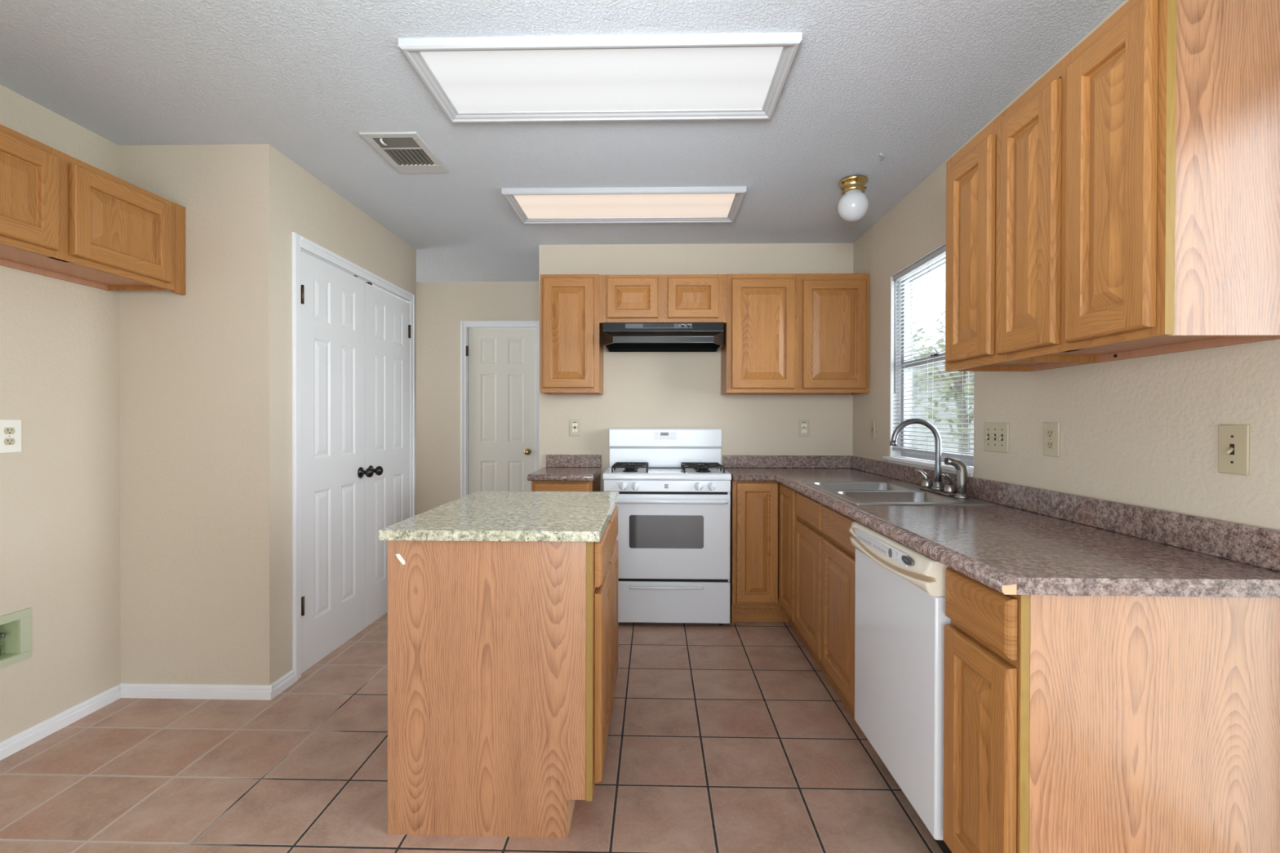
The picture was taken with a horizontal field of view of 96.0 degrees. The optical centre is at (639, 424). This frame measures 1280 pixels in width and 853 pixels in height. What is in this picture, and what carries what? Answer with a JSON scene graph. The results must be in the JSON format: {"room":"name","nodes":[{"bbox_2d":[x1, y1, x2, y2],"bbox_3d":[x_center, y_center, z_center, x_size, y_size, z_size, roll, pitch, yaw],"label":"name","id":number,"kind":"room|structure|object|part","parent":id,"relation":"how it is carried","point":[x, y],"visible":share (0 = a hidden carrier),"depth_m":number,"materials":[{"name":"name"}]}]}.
{"room":"kitchen","nodes":[
{"label":"kitchen","id":0,"kind":"room"},
{"bbox_2d":[0,84,120,742],"bbox_3d":[-2.429,0.003,0.008,0.120,2.440,5.095,0,0,1],"label":"wall","id":1,"kind":"structure","parent":0,"point":[60,351],"depth_m":2.29,"materials":[{"name":"beige paint"}]},
{"bbox_2d":[0,419,21,453],"bbox_3d":[-2.312,0.044,2.111,0.008,0.122,0.084,0,0,1],"label":"wall outlet","id":2,"kind":"object","parent":1,"relation":"attached to","point":[10,429],"visible":1,"depth_m":2.11,"materials":[{"name":"plastic"}]},
{"bbox_2d":[4,427,14,444],"bbox_3d":[-2.309,0.044,2.111,0.003,0.064,0.034,0,0,1],"label":"receptacle","id":3,"kind":"object","parent":2,"relation":"attached to","point":[9,433],"depth_m":2.11,"materials":[{"name":"plastic"}]},
{"bbox_2d":[0,608,31,669],"bbox_3d":[-2.353,0.791,2.047,0.082,0.189,0.277,0,0,1],"label":"box","id":4,"kind":"object","parent":1,"relation":"attached to","point":[15,627],"visible":1,"depth_m":2.15,"materials":[{"name":"green plastic"}]},
{"bbox_2d":[0,684,120,760],"bbox_3d":[-2.336,1.187,1.105,0.016,0.059,2.878,0,0,1],"label":"baseboard","id":5,"kind":"structure","parent":1,"relation":"attached to","point":[9,746],"depth_m":2.27,"materials":[{"name":"white wood"}]},
{"bbox_2d":[0,124,186,295],"bbox_3d":[-2.154,-0.759,2.057,0.322,0.386,0.974,0,0,1],"label":"upper cabinet","id":6,"kind":"object","parent":1,"relation":"attached to","point":[63,216],"visible":1,"depth_m":2.10,"materials":[{"name":"brown wood"}]},
{"bbox_3d":[-2.010,-0.759,1.783,0.022,0.324,0.403,0,0,1],"label":"door","id":7,"kind":"part","parent":6,"relation":"part of","materials":[{"name":"brown wood"}]},
{"bbox_3d":[-1.999,-0.761,2.241,0.022,0.324,0.415,0,0,1],"label":"door","id":8,"kind":"part","parent":6,"relation":"part of","materials":[{"name":"brown wood"}]},
{"bbox_2d":[119,144,243,684],"bbox_3d":[-2.087,-0.011,2.608,0.673,2.440,0.120,0,0,1],"label":"wall","id":9,"kind":"structure","parent":0,"point":[181,356],"depth_m":2.55,"materials":[{"name":"beige paint"}]},
{"bbox_2d":[119,683,273,700],"bbox_3d":[-1.963,1.180,2.543,0.689,0.059,0.016,0,0,1],"label":"baseboard","id":10,"kind":"structure","parent":9,"relation":"attached to","point":[148,691],"depth_m":2.54,"materials":[{"name":"white wood"}]},
{"bbox_2d":[241,143,416,684],"bbox_3d":[-1.673,-0.015,3.320,0.120,2.440,1.565,0,0,1],"label":"wall","id":11,"kind":"structure","parent":0,"point":[280,198],"depth_m":2.57,"materials":[{"name":"beige paint"}]},
{"bbox_2d":[270,669,295,697],"bbox_3d":[-1.624,1.180,2.621,0.016,0.059,0.156,0,0,1],"label":"baseboard","id":12,"kind":"structure","parent":11,"relation":"attached to","point":[288,679],"depth_m":2.62,"materials":[{"name":"white wood"}]},
{"bbox_2d":[300,249,373,673],"bbox_3d":[-1.595,0.177,3.056,0.108,2.036,0.617,0,0,1],"label":"door","id":13,"kind":"structure","parent":11,"relation":"in","point":[333,472],"depth_m":3.03,"materials":[{"name":"white paint"}]},
{"bbox_3d":[-1.572,0.278,3.312,0.073,0.064,0.064,0,0,1],"label":"knob","id":14,"kind":"part","parent":13,"relation":"part of","materials":[{"name":"black metal"}]},
{"bbox_2d":[291,231,414,681],"bbox_3d":[-1.663,0.152,3.371,0.136,2.107,1.351,0,0,1],"label":"trim","id":15,"kind":"structure","parent":11,"relation":"attached to","point":[298,242],"depth_m":2.73,"materials":[{"name":"white wood"}]},
{"bbox_2d":[364,281,410,627],"bbox_3d":[-1.580,0.174,3.680,0.108,2.036,0.619,0,0,1],"label":"door","id":16,"kind":"structure","parent":11,"relation":"in","point":[387,316],"depth_m":3.60,"materials":[{"name":"white paint"}]},
{"bbox_3d":[-1.569,0.277,3.428,0.073,0.064,0.064,0,0,1],"label":"knob","id":17,"kind":"part","parent":16,"relation":"part of","materials":[{"name":"black metal"}]},
{"bbox_2d":[0,612,943,852],"bbox_3d":[-0.771,1.269,1.227,4.538,0.100,7.840,0,0,1],"label":"floor","id":18,"kind":"structure","parent":0,"point":[726,738],"depth_m":2.01,"materials":[{"name":"tile"}]},
{"bbox_2d":[387,505,618,838],"bbox_3d":[-0.420,0.776,2.129,0.632,0.878,0.863,0,0,1],"label":"base cabinet","id":19,"kind":"object","parent":18,"relation":"on","point":[503,655],"visible":0.86,"depth_m":1.70,"materials":[{"name":"brown wood"}]},
{"bbox_2d":[378,491,618,542],"bbox_3d":[-0.426,0.320,2.126,0.643,0.032,0.930,0,0,1],"label":"countertop","id":20,"kind":"structure","parent":19,"relation":"on","point":[477,516],"depth_m":1.85,"materials":[{"name":"beige stone"}]},
{"bbox_3d":[-0.138,0.721,2.123,0.019,0.767,0.861,0,0,1],"label":"frame","id":21,"kind":"part","parent":19,"relation":"part of","materials":[{"name":"brown wood"}]},
{"bbox_3d":[-0.120,0.422,1.916,0.021,0.132,0.376,0,0,1],"label":"drawer","id":22,"kind":"part","parent":19,"relation":"part of","materials":[{"name":"brown wood"}]},
{"bbox_3d":[-0.121,0.792,1.918,0.022,0.568,0.376,0,0,1],"label":"door","id":23,"kind":"part","parent":19,"relation":"part of","materials":[{"name":"brown wood"}]},
{"bbox_3d":[-0.110,0.420,2.325,0.021,0.132,0.391,0,0,1],"label":"drawer","id":24,"kind":"part","parent":19,"relation":"part of","materials":[{"name":"brown wood"}]},
{"bbox_3d":[-0.111,0.790,2.327,0.022,0.568,0.391,0,0,1],"label":"door","id":25,"kind":"part","parent":19,"relation":"part of","materials":[{"name":"brown wood"}]},
{"bbox_2d":[531,473,600,491],"bbox_3d":[-0.462,0.770,3.699,0.365,0.871,0.552,0,0,1],"label":"base cabinet","id":26,"kind":"object","parent":18,"relation":"on","point":[595,485],"visible":0.09,"depth_m":3.43,"materials":[{"name":"brown wood"}]},
{"bbox_3d":[-0.468,0.416,3.433,0.325,0.130,0.021,0,0,1],"label":"drawer","id":27,"kind":"part","parent":26,"relation":"part of","materials":[{"name":"brown wood"}]},
{"bbox_3d":[-0.468,0.709,3.456,0.365,0.746,0.019,0,0,1],"label":"frame","id":28,"kind":"part","parent":26,"relation":"part of","materials":[{"name":"brown wood"}]},
{"bbox_2d":[527,454,601,480],"bbox_3d":[-0.465,0.273,3.688,0.388,0.122,0.571,0,0,1],"label":"countertop","id":29,"kind":"structure","parent":26,"relation":"on","point":[558,467],"depth_m":3.82,"materials":[{"name":"stone"}]},
{"bbox_2d":[603,428,731,625],"bbox_3d":[0.165,0.619,3.657,0.762,1.176,0.594,0,0,1],"label":"gas stove","id":30,"kind":"object","parent":18,"relation":"on","point":[673,486],"visible":0.95,"depth_m":3.41,"materials":[{"name":"white metal"}]},
{"bbox_3d":[-0.100,0.367,3.414,0.051,0.051,0.032,0,0,1],"label":"knob","id":31,"kind":"part","parent":30,"relation":"part of","materials":[{"name":"white plastic"}]},
{"bbox_3d":[-0.060,0.280,3.571,0.092,0.025,0.092,0,0,1],"label":"burner","id":32,"kind":"part","parent":30,"relation":"part of","materials":[{"name":"black metal"}]},
{"bbox_3d":[-0.026,0.367,3.412,0.051,0.051,0.032,0,0,1],"label":"knob","id":33,"kind":"part","parent":30,"relation":"part of","materials":[{"name":"white plastic"}]},
{"bbox_3d":[0.171,0.078,3.864,0.149,0.056,0.014,0,0,1],"label":"clock panel","id":34,"kind":"part","parent":30,"relation":"part of","materials":[{"name":"white plastic"}]},
{"bbox_3d":[0.156,0.966,3.400,0.441,0.016,0.022,0,0,1],"label":"handle","id":35,"kind":"part","parent":30,"relation":"part of","materials":[{"name":"white metal"}]},
{"bbox_3d":[0.164,0.291,3.576,0.254,0.006,0.195,0,0,1],"label":"panel","id":36,"kind":"part","parent":30,"relation":"part of","materials":[{"name":"white metal"}]},
{"bbox_3d":[0.160,0.368,3.432,0.754,0.068,0.018,0,0,1],"label":"control panel","id":37,"kind":"part","parent":30,"relation":"part of","materials":[{"name":"white metal"}]},
{"bbox_2d":[603,467,731,479],"bbox_3d":[0.165,0.312,3.641,0.762,0.038,0.436,0,0,1],"label":"cooktop","id":38,"kind":"object","parent":30,"relation":"in","point":[616,473],"depth_m":3.44,"materials":[{"name":"white metal"}]},
{"bbox_3d":[0.157,0.454,3.385,0.719,0.025,0.051,0,0,1],"label":"handle","id":39,"kind":"part","parent":30,"relation":"part of","materials":[{"name":"white metal"}]},
{"bbox_3d":[0.158,0.667,3.425,0.753,0.502,0.033,0,0,1],"label":"oven door","id":40,"kind":"part","parent":30,"relation":"part of","materials":[{"name":"white metal"}]},
{"bbox_3d":[0.157,1.057,3.428,0.753,0.243,0.033,0,0,1],"label":"drawer","id":41,"kind":"part","parent":30,"relation":"part of","materials":[{"name":"white metal"}]},
{"bbox_3d":[0.346,0.368,3.402,0.051,0.051,0.032,0,0,1],"label":"knob","id":42,"kind":"part","parent":30,"relation":"part of","materials":[{"name":"white plastic"}]},
{"bbox_3d":[0.390,0.281,3.559,0.092,0.025,0.092,0,0,1],"label":"burner","id":43,"kind":"part","parent":30,"relation":"part of","materials":[{"name":"black metal"}]},
{"bbox_3d":[0.424,0.368,3.401,0.051,0.051,0.032,0,0,1],"label":"knob","id":44,"kind":"part","parent":30,"relation":"part of","materials":[{"name":"white plastic"}]},
{"bbox_2d":[729,480,808,650],"bbox_3d":[0.995,0.774,3.505,0.878,0.871,0.867,0,0,1],"label":"base cabinet","id":45,"kind":"object","parent":18,"relation":"on","point":[763,517],"visible":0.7,"depth_m":3.44,"materials":[{"name":"brown wood"}]},
{"bbox_3d":[0.701,0.710,3.445,0.249,0.720,0.022,0,0,1],"label":"door","id":46,"kind":"part","parent":45,"relation":"part of","materials":[{"name":"brown wood"}]},
{"bbox_3d":[0.708,0.712,3.277,0.314,0.746,0.398,0,0,1],"label":"frame","id":47,"kind":"part","parent":45,"relation":"part of","materials":[{"name":"brown wood"}]},
{"bbox_3d":[0.832,0.706,3.252,0.022,0.710,0.344,0,0,1],"label":"door","id":48,"kind":"part","parent":45,"relation":"part of","materials":[{"name":"brown wood"}]},
{"bbox_2d":[722,455,1279,598],"bbox_3d":[0.972,0.282,2.557,0.881,0.123,2.761,0,0,1],"label":"countertop","id":49,"kind":"structure","parent":45,"relation":"on","point":[1035,541],"depth_m":1.50,"materials":[{"name":"stone"}]},
{"bbox_2d":[801,480,997,505],"bbox_3d":[1.106,0.379,2.611,0.538,0.156,0.828,0,0,1],"label":"sink","id":50,"kind":"object","parent":49,"relation":"in","point":[881,493],"visible":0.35,"depth_m":2.59,"materials":[{"name":"silver metal"}]},
{"bbox_2d":[810,481,917,490],"bbox_3d":[1.076,0.378,2.810,0.397,0.156,0.356,0,0,1],"label":"basin","id":51,"kind":"object","parent":50,"relation":"in","point":[828,486],"depth_m":2.98,"materials":[{"name":"silver metal"}]},
{"bbox_2d":[835,490,964,502],"bbox_3d":[1.067,0.380,2.416,0.397,0.156,0.356,0,0,1],"label":"basin","id":52,"kind":"object","parent":50,"relation":"in","point":[860,496],"depth_m":2.58,"materials":[{"name":"silver metal"}]},
{"bbox_2d":[944,457,968,498],"bbox_3d":[1.302,0.220,2.365,0.093,0.168,0.054,0,0,1],"label":"sprayer","id":53,"kind":"object","parent":50,"relation":"on","point":[961,468],"visible":1,"depth_m":2.35,"materials":[{"name":"silver metal"}]},
{"bbox_2d":[889,417,956,496],"bbox_3d":[1.230,0.138,2.557,0.240,0.329,0.260,0,0,1],"label":"faucet","id":54,"kind":"object","parent":49,"relation":"on","point":[949,489],"visible":0.95,"depth_m":2.54,"materials":[{"name":"silver metal"}]},
{"bbox_3d":[1.313,0.247,2.658,0.072,0.089,0.051,0,0,1],"label":"handle","id":55,"kind":"part","parent":54,"relation":"part of","materials":[{"name":"silver metal"}]},
{"bbox_3d":[1.322,0.290,2.555,0.056,0.026,0.260,0,0,1],"label":"deck plate","id":56,"kind":"part","parent":54,"relation":"part of","materials":[{"name":"silver metal"}]},
{"bbox_3d":[1.308,0.249,2.453,0.072,0.089,0.051,0,0,1],"label":"handle","id":57,"kind":"part","parent":54,"relation":"part of","materials":[{"name":"silver metal"}]},
{"bbox_2d":[794,491,879,756],"bbox_3d":[1.108,0.780,2.586,0.607,0.871,0.964,0,0,1],"label":"base cabinet","id":58,"kind":"object","parent":18,"relation":"on","point":[824,580],"visible":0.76,"depth_m":2.50,"materials":[{"name":"brown wood"}]},
{"bbox_3d":[0.822,0.419,2.814,0.021,0.128,0.458,0,0,1],"label":"false drawer","id":59,"kind":"part","parent":58,"relation":"part of","materials":[{"name":"brown wood"}]},
{"bbox_3d":[0.821,0.783,2.816,0.022,0.556,0.458,0,0,1],"label":"door","id":60,"kind":"part","parent":58,"relation":"part of","materials":[{"name":"brown wood"}]},
{"bbox_3d":[0.838,0.717,2.592,0.019,0.746,0.964,0,0,1],"label":"frame","id":61,"kind":"part","parent":58,"relation":"part of","materials":[{"name":"brown wood"}]},
{"bbox_3d":[0.809,0.786,2.339,0.022,0.556,0.437,0,0,1],"label":"door","id":62,"kind":"part","parent":58,"relation":"part of","materials":[{"name":"brown wood"}]},
{"bbox_3d":[0.810,0.422,2.337,0.021,0.128,0.437,0,0,1],"label":"false drawer","id":63,"kind":"part","parent":58,"relation":"part of","materials":[{"name":"brown wood"}]},
{"bbox_2d":[848,520,951,852],"bbox_3d":[1.056,0.785,1.793,0.616,0.868,0.606,0,0,1],"label":"dishwasher","id":64,"kind":"object","parent":18,"relation":"on","point":[900,620],"visible":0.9,"depth_m":1.68,"materials":[{"name":"white metal"}]},
{"bbox_3d":[0.786,0.400,1.797,0.067,0.090,0.606,0,0,1],"label":"control panel","id":65,"kind":"part","parent":64,"relation":"part of","materials":[{"name":"beige plastic"}]},
{"bbox_2d":[942,567,1279,852],"bbox_3d":[1.077,0.786,1.340,0.608,0.871,0.282,0,0,1],"label":"base cabinet","id":66,"kind":"object","parent":18,"relation":"on","point":[1073,724],"visible":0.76,"depth_m":1.20,"materials":[{"name":"brown wood"}]},
{"bbox_3d":[0.784,0.792,1.346,0.022,0.558,0.268,0,0,1],"label":"door","id":67,"kind":"part","parent":66,"relation":"part of","materials":[{"name":"brown wood"}]},
{"bbox_3d":[0.785,0.431,1.344,0.021,0.128,0.268,0,0,1],"label":"drawer","id":68,"kind":"part","parent":66,"relation":"part of","materials":[{"name":"brown wood"}]},
{"bbox_3d":[0.807,0.723,1.347,0.019,0.746,0.281,0,0,1],"label":"frame","id":69,"kind":"part","parent":66,"relation":"part of","materials":[{"name":"brown wood"}]},
{"bbox_3d":[1.096,0.787,1.202,0.563,0.871,0.006,0,0,1],"label":"panel","id":70,"kind":"part","parent":66,"relation":"part of","materials":[{"name":"brown wood"}]},
{"bbox_2d":[416,281,538,515],"bbox_3d":[-0.672,-0.022,5.078,4.298,2.440,0.120,0,0,1],"label":"wall","id":71,"kind":"structure","parent":0,"point":[441,306],"depth_m":5.04,"materials":[{"name":"beige paint"}]},
{"bbox_2d":[460,320,538,497],"bbox_3d":[-1.208,0.147,5.084,0.716,2.098,0.136,0,0,1],"label":"trim","id":72,"kind":"structure","parent":71,"relation":"attached to","point":[464,324],"depth_m":5.02,"materials":[{"name":"white wood"}]},
{"bbox_2d":[466,328,535,494],"bbox_3d":[-1.218,0.173,5.038,0.626,2.024,0.101,0,0,1],"label":"door","id":73,"kind":"structure","parent":71,"relation":"in","point":[502,361],"depth_m":5.05,"materials":[{"name":"paint"}]},
{"bbox_3d":[-0.981,0.242,5.015,0.058,0.058,0.066,0,0,1],"label":"knob","id":74,"kind":"part","parent":73,"relation":"part of","materials":[{"name":"gold metal"}]},
{"bbox_2d":[0,0,1124,281],"bbox_3d":[-0.766,-1.271,1.212,4.538,0.100,7.840,0,0,1],"label":"ceiling","id":75,"kind":"structure","parent":0,"point":[910,82],"depth_m":2.17,"materials":[{"name":"white paint"}]},
{"bbox_2d":[359,131,448,173],"bbox_3d":[-1.054,-1.215,2.611,0.243,0.028,0.384,0,0,1],"label":"ceiling vent","id":76,"kind":"object","parent":75,"relation":"in","point":[406,152],"visible":1,"depth_m":2.58,"materials":[{"name":"metal"}]},
{"bbox_3d":[-1.101,-1.210,2.473,0.010,0.018,0.039,0,0,13],"label":"lever","id":77,"kind":"part","parent":76,"relation":"part of","materials":[{"name":"white metal"}]},
{"bbox_2d":[398,31,802,122],"bbox_3d":[-0.125,-1.209,2.046,1.273,0.030,0.468,0,0,1],"label":"recessed light","id":78,"kind":"object","parent":75,"relation":"in","point":[691,76],"visible":1,"depth_m":2.00,"materials":[{"name":"grey plastic"}]},
{"bbox_2d":[419,46,782,112],"bbox_3d":[-0.125,-1.217,2.046,1.179,0.006,0.374,0,0,1],"label":"diffuser","id":79,"kind":"object","parent":78,"relation":"attached to","point":[682,79],"depth_m":2.03,"materials":[{"name":"white plastic"}]},
{"bbox_2d":[501,186,746,223],"bbox_3d":[-0.080,-1.216,3.223,1.273,0.030,0.462,0,0,1],"label":"recessed light","id":80,"kind":"object","parent":75,"relation":"in","point":[629,204],"visible":1,"depth_m":3.20,"materials":[{"name":"grey plastic"}]},
{"bbox_2d":[513,193,735,217],"bbox_3d":[-0.080,-1.224,3.223,1.179,0.006,0.368,0,0,1],"label":"diffuser","id":81,"kind":"object","parent":80,"relation":"attached to","point":[690,205],"depth_m":3.22,"materials":[{"name":"white plastic"}]},
{"bbox_2d":[837,174,868,222],"bbox_3d":[1.070,-1.124,2.893,0.148,0.206,0.148,0,0,1],"label":"globe light","id":82,"kind":"object","parent":75,"relation":"attached to","point":[853,205],"visible":1,"depth_m":2.85,"materials":[{"name":"white glass"}]},
{"bbox_3d":[1.070,-1.098,2.893,0.148,0.154,0.148,0,0,1],"label":"globe","id":83,"kind":"part","parent":82,"relation":"part of","materials":[{"name":"white glass"}]},
{"bbox_2d":[879,152,884,161],"bbox_3d":[1.106,-1.219,2.630,0.024,0.013,0.074,0,0,24],"label":"ceiling hook","id":84,"kind":"object","parent":75,"relation":"attached to","point":[880,153],"visible":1,"depth_m":2.61,"materials":[{"name":"white metal"}]},
{"bbox_2d":[538,243,853,491],"bbox_3d":[0.377,-0.014,4.012,2.147,2.440,0.120,0,0,1],"label":"wall","id":85,"kind":"structure","parent":0,"point":[642,389],"depth_m":3.95,"materials":[{"name":"beige paint"}]},
{"bbox_2d":[540,274,603,395],"bbox_3d":[-0.444,-0.577,3.804,0.378,0.751,0.328,0,0,1],"label":"upper cabinet","id":86,"kind":"object","parent":85,"relation":"attached to","point":[571,333],"visible":0.98,"depth_m":3.64,"materials":[{"name":"brown wood"}]},
{"bbox_2d":[546,454,601,467],"bbox_3d":[-0.456,0.253,3.964,0.380,0.086,0.019,0,0,1],"label":"backsplash","id":87,"kind":"structure","parent":85,"relation":"attached to","point":[552,460],"depth_m":3.95,"materials":[{"name":"stone"}]},
{"bbox_2d":[569,419,580,435],"bbox_3d":[-0.448,0.023,3.968,0.070,0.115,0.009,0,0,1],"label":"wall outlet","id":88,"kind":"object","parent":85,"relation":"attached to","point":[575,424],"visible":1,"depth_m":3.97,"materials":[{"name":"plastic"}]},
{"bbox_2d":[572,422,577,431],"bbox_3d":[-0.448,0.023,3.966,0.034,0.064,0.003,0,0,1],"label":"receptacle","id":89,"kind":"object","parent":88,"relation":"attached to","point":[574,424],"depth_m":3.96,"materials":[{"name":"beige plastic"}]},
{"bbox_2d":[602,322,723,351],"bbox_3d":[0.147,-0.567,3.711,0.758,0.149,0.482,0,0,1],"label":"range hood","id":90,"kind":"object","parent":85,"relation":"attached to","point":[617,336],"visible":1,"depth_m":3.62,"materials":[{"name":"black metal"}]},
{"bbox_2d":[643,324,674,327],"bbox_3d":[0.117,-0.619,3.623,0.194,0.024,0.002,0,0,1],"label":"grille","id":91,"kind":"object","parent":90,"relation":"attached to","point":[644,325],"depth_m":3.62,"materials":[{"name":"black metal"}]},
{"bbox_2d":[679,324,690,327],"bbox_3d":[0.285,-0.618,3.613,0.076,0.024,0.011,0,0,1],"label":"switch","id":92,"kind":"object","parent":90,"relation":"attached to","point":[680,325],"depth_m":3.62,"materials":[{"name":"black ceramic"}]},
{"bbox_2d":[599,274,726,328],"bbox_3d":[0.148,-0.796,3.788,0.804,0.304,0.328,0,0,1],"label":"upper cabinet","id":93,"kind":"object","parent":85,"relation":"attached to","point":[645,298],"visible":0.84,"depth_m":3.63,"materials":[{"name":"brown wood"}]},
{"bbox_3d":[-0.048,-0.798,3.640,0.325,0.255,0.022,0,0,1],"label":"door","id":94,"kind":"part","parent":93,"relation":"part of","materials":[{"name":"brown wood"}]},
{"bbox_3d":[0.334,-0.796,3.630,0.323,0.254,0.022,0,0,1],"label":"door","id":95,"kind":"part","parent":93,"relation":"part of","materials":[{"name":"brown wood"}]},
{"bbox_2d":[720,273,869,395],"bbox_3d":[0.997,-0.573,3.768,0.894,0.749,0.328,0,0,1],"label":"upper cabinet","id":96,"kind":"object","parent":85,"relation":"attached to","point":[784,334],"visible":0.97,"depth_m":3.61,"materials":[{"name":"brown wood"}]},
{"bbox_3d":[0.775,-0.569,3.621,0.398,0.692,0.022,0,0,1],"label":"door","id":97,"kind":"part","parent":96,"relation":"part of","materials":[{"name":"brown wood"}]},
{"bbox_3d":[1.218,-0.564,3.610,0.395,0.682,0.022,0,0,1],"label":"door","id":98,"kind":"part","parent":96,"relation":"part of","materials":[{"name":"brown wood"}]},
{"bbox_2d":[799,419,808,436],"bbox_3d":[1.119,0.029,3.929,0.070,0.115,0.009,0,0,1],"label":"wall outlet","id":99,"kind":"object","parent":85,"relation":"attached to","point":[803,424],"visible":1,"depth_m":3.93,"materials":[{"name":"plastic"}]},
{"bbox_2d":[801,423,806,433],"bbox_3d":[1.119,0.029,3.927,0.034,0.064,0.003,0,0,1],"label":"receptacle","id":100,"kind":"object","parent":99,"relation":"attached to","point":[803,425],"depth_m":3.93,"materials":[{"name":"beige plastic"}]},
{"bbox_2d":[852,0,1279,530],"bbox_3d":[1.428,0.006,0.705,0.120,2.440,6.680,0,0,1],"label":"wall","id":101,"kind":"structure","parent":0,"point":[1143,431],"depth_m":1.71,"materials":[{"name":"beige paint"}]},
{"bbox_2d":[869,419,875,438],"bbox_3d":[1.429,0.031,3.558,0.020,0.115,0.070,0,0,1],"label":"light switch","id":102,"kind":"object","parent":101,"relation":"attached to","point":[872,430],"visible":1,"depth_m":3.55,"materials":[{"name":"plastic"}]},
{"bbox_2d":[882,456,973,476],"bbox_3d":[1.438,0.209,2.890,0.088,0.042,0.902,0,0,1],"label":"trim","id":103,"kind":"structure","parent":101,"relation":"attached to","point":[927,464],"depth_m":2.88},
{"bbox_2d":[889,242,974,457],"bbox_3d":[1.474,-0.323,2.867,0.098,1.045,0.871,0,0,1],"label":"trim","id":104,"kind":"structure","parent":101,"relation":"attached to","point":[893,407],"depth_m":3.30,"materials":[{"name":"white wood"}]},
{"bbox_2d":[900,253,973,466],"bbox_3d":[1.500,-0.329,2.866,0.066,1.033,0.871,0,0,1],"label":"window","id":105,"kind":"structure","parent":101,"relation":"in","point":[922,456],"depth_m":2.99,"materials":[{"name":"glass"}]},
{"bbox_2d":[892,244,973,460],"bbox_3d":[1.439,-0.343,2.868,0.040,0.990,0.851,0,0,1],"label":"window blind","id":106,"kind":"object","parent":105,"relation":"attached to","point":[931,259],"visible":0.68,"depth_m":2.93,"materials":[{"name":"white plastic"}]},
{"bbox_3d":[1.444,0.143,2.870,0.024,0.018,0.851,0,0,1],"label":"rail","id":107,"kind":"part","parent":106,"relation":"part of","materials":[{"name":"white plastic"}]},
{"bbox_2d":[983,422,1008,453],"bbox_3d":[1.397,0.051,2.274,0.020,0.115,0.162,0,0,1],"label":"light switch","id":108,"kind":"object","parent":101,"relation":"attached to","point":[996,435],"visible":1,"depth_m":2.27,"materials":[{"name":"plastic"}]},
{"bbox_2d":[945,115,1097,371],"bbox_3d":[1.234,-0.563,1.905,0.328,0.751,0.323,0,0,1],"label":"upper cabinet","id":109,"kind":"object","parent":101,"relation":"attached to","point":[971,173],"visible":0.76,"depth_m":1.87,"materials":[{"name":"brown wood"}]},
{"bbox_3d":[1.081,-0.552,1.897,0.022,0.675,0.259,0,0,1],"label":"door","id":110,"kind":"part","parent":109,"relation":"part of","materials":[{"name":"brown wood"}]},
{"bbox_3d":[1.104,-0.564,1.908,0.019,0.751,0.323,0,0,1],"label":"frame","id":111,"kind":"part","parent":109,"relation":"part of","materials":[{"name":"brown wood"}]},
{"bbox_2d":[1043,422,1059,457],"bbox_3d":[1.395,0.051,1.956,0.008,0.115,0.076,0,0,1],"label":"wall outlet","id":112,"kind":"object","parent":101,"relation":"attached to","point":[1051,429],"visible":1,"depth_m":1.95,"materials":[{"name":"plastic"}]},
{"bbox_2d":[1046,429,1053,448],"bbox_3d":[1.392,0.051,1.956,0.003,0.064,0.034,0,0,1],"label":"receptacle","id":113,"kind":"object","parent":112,"relation":"attached to","point":[1050,433],"depth_m":1.95,"materials":[{"name":"beige plastic"}]},
{"bbox_2d":[995,0,1279,362],"bbox_3d":[1.223,-0.561,1.459,0.328,0.751,0.568,0,0,1],"label":"upper cabinet","id":114,"kind":"object","parent":101,"relation":"attached to","point":[1138,184],"visible":1,"depth_m":1.21,"materials":[{"name":"brown wood"}]},
{"bbox_3d":[1.074,-0.547,1.604,0.022,0.680,0.247,0,0,1],"label":"door","id":115,"kind":"part","parent":114,"relation":"part of","materials":[{"name":"brown wood"}]},
{"bbox_3d":[1.093,-0.561,1.463,0.019,0.751,0.567,0,0,1],"label":"frame","id":116,"kind":"part","parent":114,"relation":"part of","materials":[{"name":"brown wood"}]},
{"bbox_3d":[1.066,-0.547,1.318,0.022,0.689,0.241,0,0,1],"label":"door","id":117,"kind":"part","parent":114,"relation":"part of","materials":[{"name":"brown wood"}]},
{"bbox_3d":[1.238,-0.559,1.191,0.284,0.751,0.005,0,0,1],"label":"panel","id":118,"kind":"part","parent":114,"relation":"part of","materials":[{"name":"brown wood"}]},
{"bbox_2d":[1217,424,1249,475],"bbox_3d":[1.373,0.059,1.341,0.020,0.115,0.070,0,0,1],"label":"light switch","id":119,"kind":"object","parent":101,"relation":"attached to","point":[1233,440],"visible":1,"depth_m":1.34,"materials":[{"name":"beige plastic"}]}
]}

